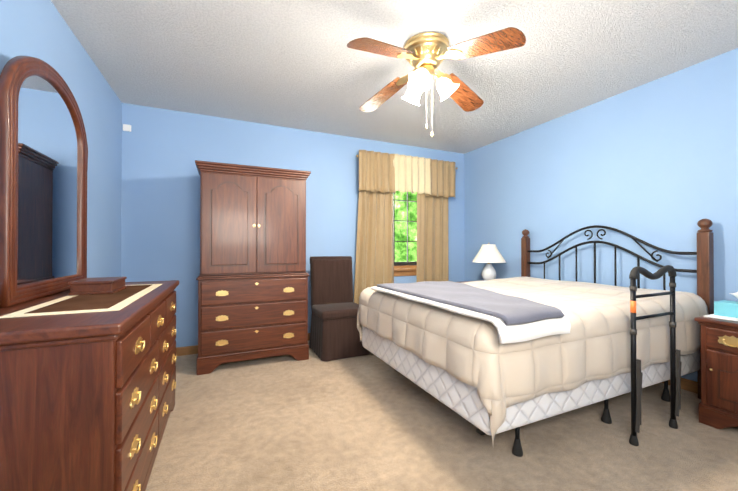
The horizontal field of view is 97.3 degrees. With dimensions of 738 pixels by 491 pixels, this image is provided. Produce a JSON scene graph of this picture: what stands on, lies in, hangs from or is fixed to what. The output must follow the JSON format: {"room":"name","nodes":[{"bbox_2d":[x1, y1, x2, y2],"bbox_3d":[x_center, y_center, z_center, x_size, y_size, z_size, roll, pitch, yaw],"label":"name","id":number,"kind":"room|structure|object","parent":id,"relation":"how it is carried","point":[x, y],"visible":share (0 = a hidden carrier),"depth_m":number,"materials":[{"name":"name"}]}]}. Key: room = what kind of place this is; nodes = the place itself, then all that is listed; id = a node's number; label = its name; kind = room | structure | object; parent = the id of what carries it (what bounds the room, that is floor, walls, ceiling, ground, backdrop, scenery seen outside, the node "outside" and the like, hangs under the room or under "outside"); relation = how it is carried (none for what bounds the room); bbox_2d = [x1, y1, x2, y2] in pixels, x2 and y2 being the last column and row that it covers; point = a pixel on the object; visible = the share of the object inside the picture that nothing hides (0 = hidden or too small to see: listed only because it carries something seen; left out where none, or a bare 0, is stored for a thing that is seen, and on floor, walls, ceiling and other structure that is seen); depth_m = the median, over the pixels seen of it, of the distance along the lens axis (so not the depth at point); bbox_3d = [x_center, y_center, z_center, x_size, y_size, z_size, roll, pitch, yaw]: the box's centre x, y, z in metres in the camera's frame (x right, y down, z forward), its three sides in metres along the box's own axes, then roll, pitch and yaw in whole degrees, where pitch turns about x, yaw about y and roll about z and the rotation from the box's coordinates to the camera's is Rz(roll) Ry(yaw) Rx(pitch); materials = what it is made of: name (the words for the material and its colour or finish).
{"room":"bedroom","nodes":[
{"label":"bedroom","id":0,"kind":"room"},
{"bbox_2d":[0,0,121,277],"bbox_3d":[-1.483,-0.136,1.032,0.120,2.440,4.610,0,0,-24],"label":"wall","id":1,"kind":"structure","parent":0,"point":[41,29],"depth_m":2.34,"materials":[{"name":"blue paint"}]},
{"bbox_2d":[121,103,463,346],"bbox_3d":[-0.495,-0.118,3.940,4.070,2.440,0.120,0,0,-24],"label":"wall","id":2,"kind":"structure","parent":0,"point":[163,150],"depth_m":3.31,"materials":[{"name":"blue paint"}]},
{"bbox_2d":[123,124,130,131],"bbox_3d":[-2.281,-1.109,3.062,0.063,0.060,0.021,0,0,-24],"label":"sensor","id":3,"kind":"object","parent":2,"relation":"attached to","point":[126,127],"visible":1,"depth_m":3.05,"materials":[{"name":"white plastic"}]},
{"bbox_2d":[176,333,309,355],"bbox_3d":[-0.462,1.059,3.871,4.020,0.085,0.018,0,0,-24],"label":"baseboard","id":4,"kind":"structure","parent":2,"relation":"attached to","point":[187,350],"depth_m":3.26,"materials":[{"name":"brown wood"}]},
{"bbox_2d":[393,192,416,275],"bbox_3d":[0.440,-0.306,4.337,0.940,1.420,0.165,0,0,-24],"label":"window","id":5,"kind":"structure","parent":2,"relation":"in","point":[410,269],"depth_m":4.32,"materials":[{"name":"brown wood"}]},
{"bbox_2d":[354,190,393,303],"bbox_3d":[0.062,0.010,4.016,0.571,2.135,0.065,0,0,-24],"label":"curtain","id":6,"kind":"object","parent":5,"relation":"attached to","point":[374,265],"visible":0.67,"depth_m":4.01,"materials":[{"name":"beige fabric"}]},
{"bbox_2d":[417,192,448,281],"bbox_3d":[0.861,0.012,4.376,0.501,2.135,0.064,0,0,-24],"label":"curtain","id":7,"kind":"object","parent":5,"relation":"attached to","point":[432,241],"visible":0.48,"depth_m":4.36,"materials":[{"name":"beige fabric"}]},
{"bbox_2d":[356,150,457,197],"bbox_3d":[0.540,-0.892,4.148,1.505,0.500,0.073,0,0,-24],"label":"valance","id":8,"kind":"object","parent":2,"relation":"attached to","point":[384,172],"visible":1,"depth_m":4.11,"materials":[{"name":"beige fabric"}]},
{"bbox_2d":[51,0,737,153],"bbox_3d":[0.427,-1.376,1.900,4.310,0.050,4.610,0,0,-24],"label":"ceiling","id":9,"kind":"structure","parent":0,"point":[297,64],"depth_m":2.32,"materials":[{"name":"white paint"}]},
{"bbox_2d":[347,27,525,136],"bbox_3d":[0.388,-1.037,2.193,0.980,0.622,0.980,0,0,4],"label":"ceiling fan","id":10,"kind":"object","parent":9,"relation":"hanging from","point":[424,54],"visible":1,"depth_m":2.10,"materials":[{"name":"brown wood"}]},
{"bbox_2d":[145,340,737,490],"bbox_3d":[0.427,1.114,1.885,4.310,0.050,4.610,0,0,-24],"label":"floor","id":11,"kind":"structure","parent":0,"point":[288,422],"depth_m":1.80,"materials":[{"name":"beige carpet"}]},
{"bbox_2d":[0,280,178,490],"bbox_3d":[-1.270,0.662,1.513,0.527,0.850,1.420,0,0,-24],"label":"dresser","id":12,"kind":"object","parent":11,"relation":"on","point":[87,401],"visible":0.98,"depth_m":0.97,"materials":[{"name":"brown wood"}]},
{"bbox_2d":[0,56,87,307],"bbox_3d":[-1.571,-0.308,1.561,0.113,1.085,0.813,0,0,-24],"label":"arched mirror","id":13,"kind":"object","parent":12,"relation":"on","point":[43,188],"visible":0.98,"depth_m":1.46,"materials":[{"name":"brown wood"}]},
{"bbox_2d":[0,284,161,317],"bbox_3d":[-1.234,0.234,1.526,0.320,0.003,0.930,0,0,-24],"label":"table runner","id":14,"kind":"object","parent":12,"relation":"on","point":[115,301],"visible":0.81,"depth_m":1.29,"materials":[{"name":"brown fabric"}]},
{"bbox_2d":[68,277,126,295],"bbox_3d":[-1.368,0.202,1.652,0.170,0.062,0.250,0,0,-24],"label":"box","id":15,"kind":"object","parent":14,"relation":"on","point":[99,285],"visible":1,"depth_m":1.56,"materials":[{"name":"brown wood"}]},
{"bbox_2d":[195,160,310,374],"bbox_3d":[-1.124,0.190,3.180,0.996,1.815,0.576,0,0,-24],"label":"armoire","id":16,"kind":"object","parent":11,"relation":"on","point":[252,278],"visible":1,"depth_m":2.92,"materials":[{"name":"brown wood"}]},
{"bbox_2d":[309,256,369,361],"bbox_3d":[-0.322,0.608,3.382,0.510,0.980,0.556,0,0,-24],"label":"chair","id":17,"kind":"object","parent":11,"relation":"on","point":[334,333],"visible":0.9,"depth_m":3.31,"materials":[{"name":"brown fabric"}]},
{"bbox_2d":[362,219,713,456],"bbox_3d":[1.178,0.451,2.584,2.059,1.284,1.578,0,0,-24],"label":"bed","id":18,"kind":"object","parent":11,"relation":"on","point":[453,393],"visible":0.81,"depth_m":2.01,"materials":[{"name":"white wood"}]},
{"bbox_2d":[357,277,707,444],"bbox_3d":[1.099,0.627,2.547,2.005,0.584,1.618,0,0,-24],"label":"comforter","id":19,"kind":"object","parent":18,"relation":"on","point":[594,343],"visible":0.67,"depth_m":1.79,"materials":[{"name":"beige fabric"}]},
{"bbox_2d":[371,281,570,343],"bbox_3d":[0.651,0.362,2.140,0.796,0.125,1.339,0,0,-24],"label":"throw blanket","id":20,"kind":"object","parent":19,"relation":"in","point":[512,319],"visible":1,"depth_m":1.61,"materials":[{"name":"grey fabric"}]},
{"bbox_2d":[629,265,681,445],"bbox_3d":[1.643,0.603,1.861,0.457,0.973,0.054,0,0,-24],"label":"rail","id":21,"kind":"object","parent":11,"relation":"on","point":[675,382],"visible":0.98,"depth_m":1.83,"materials":[{"name":"black metal"}]},
{"bbox_2d":[694,316,737,428],"bbox_3d":[2.362,0.766,1.843,0.519,0.645,0.594,0,0,-24],"label":"nightstand","id":22,"kind":"object","parent":11,"relation":"on","point":[718,406],"visible":0.94,"depth_m":1.92,"materials":[{"name":"brown wood"}]},
{"bbox_2d":[704,292,737,320],"bbox_3d":[2.268,0.362,1.968,0.252,0.164,0.272,0,0,-24],"label":"tissue box","id":23,"kind":"object","parent":22,"relation":"on","point":[725,310],"visible":1,"depth_m":2.02,"materials":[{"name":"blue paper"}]},
{"bbox_3d":[1.425,0.779,3.929,0.514,0.645,0.589,0,0,-24],"label":"nightstand","id":24,"kind":"object","parent":11,"relation":"on","visible":0},
{"bbox_2d":[472,243,505,280],"bbox_3d":[1.467,0.210,3.977,0.390,0.490,0.390,0,0,-24],"label":"table lamp","id":25,"kind":"object","parent":24,"relation":"on","point":[488,253],"visible":0.92,"depth_m":3.90,"materials":[{"name":"white ceramic"}]},
{"bbox_2d":[464,48,737,381],"bbox_3d":[2.337,-0.126,2.753,0.120,2.440,4.610,0,0,-24],"label":"wall","id":26,"kind":"structure","parent":0,"point":[654,162],"depth_m":2.85,"materials":[{"name":"blue paint"}]},
{"bbox_2d":[661,377,697,393],"bbox_3d":[2.275,1.052,2.718,0.018,0.085,4.370,0,0,-24],"label":"baseboard","id":27,"kind":"structure","parent":26,"relation":"attached to","point":[689,385],"depth_m":2.44,"materials":[{"name":"brown wood"}]},
{"label":"outside","id":28,"kind":"structure","parent":0,"visible":0},
{"bbox_2d":[395,191,416,261],"bbox_3d":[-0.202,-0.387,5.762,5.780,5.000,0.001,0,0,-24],"label":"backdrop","id":29,"kind":"structure","parent":28,"point":[400,231],"depth_m":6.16,"materials":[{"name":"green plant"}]}
]}

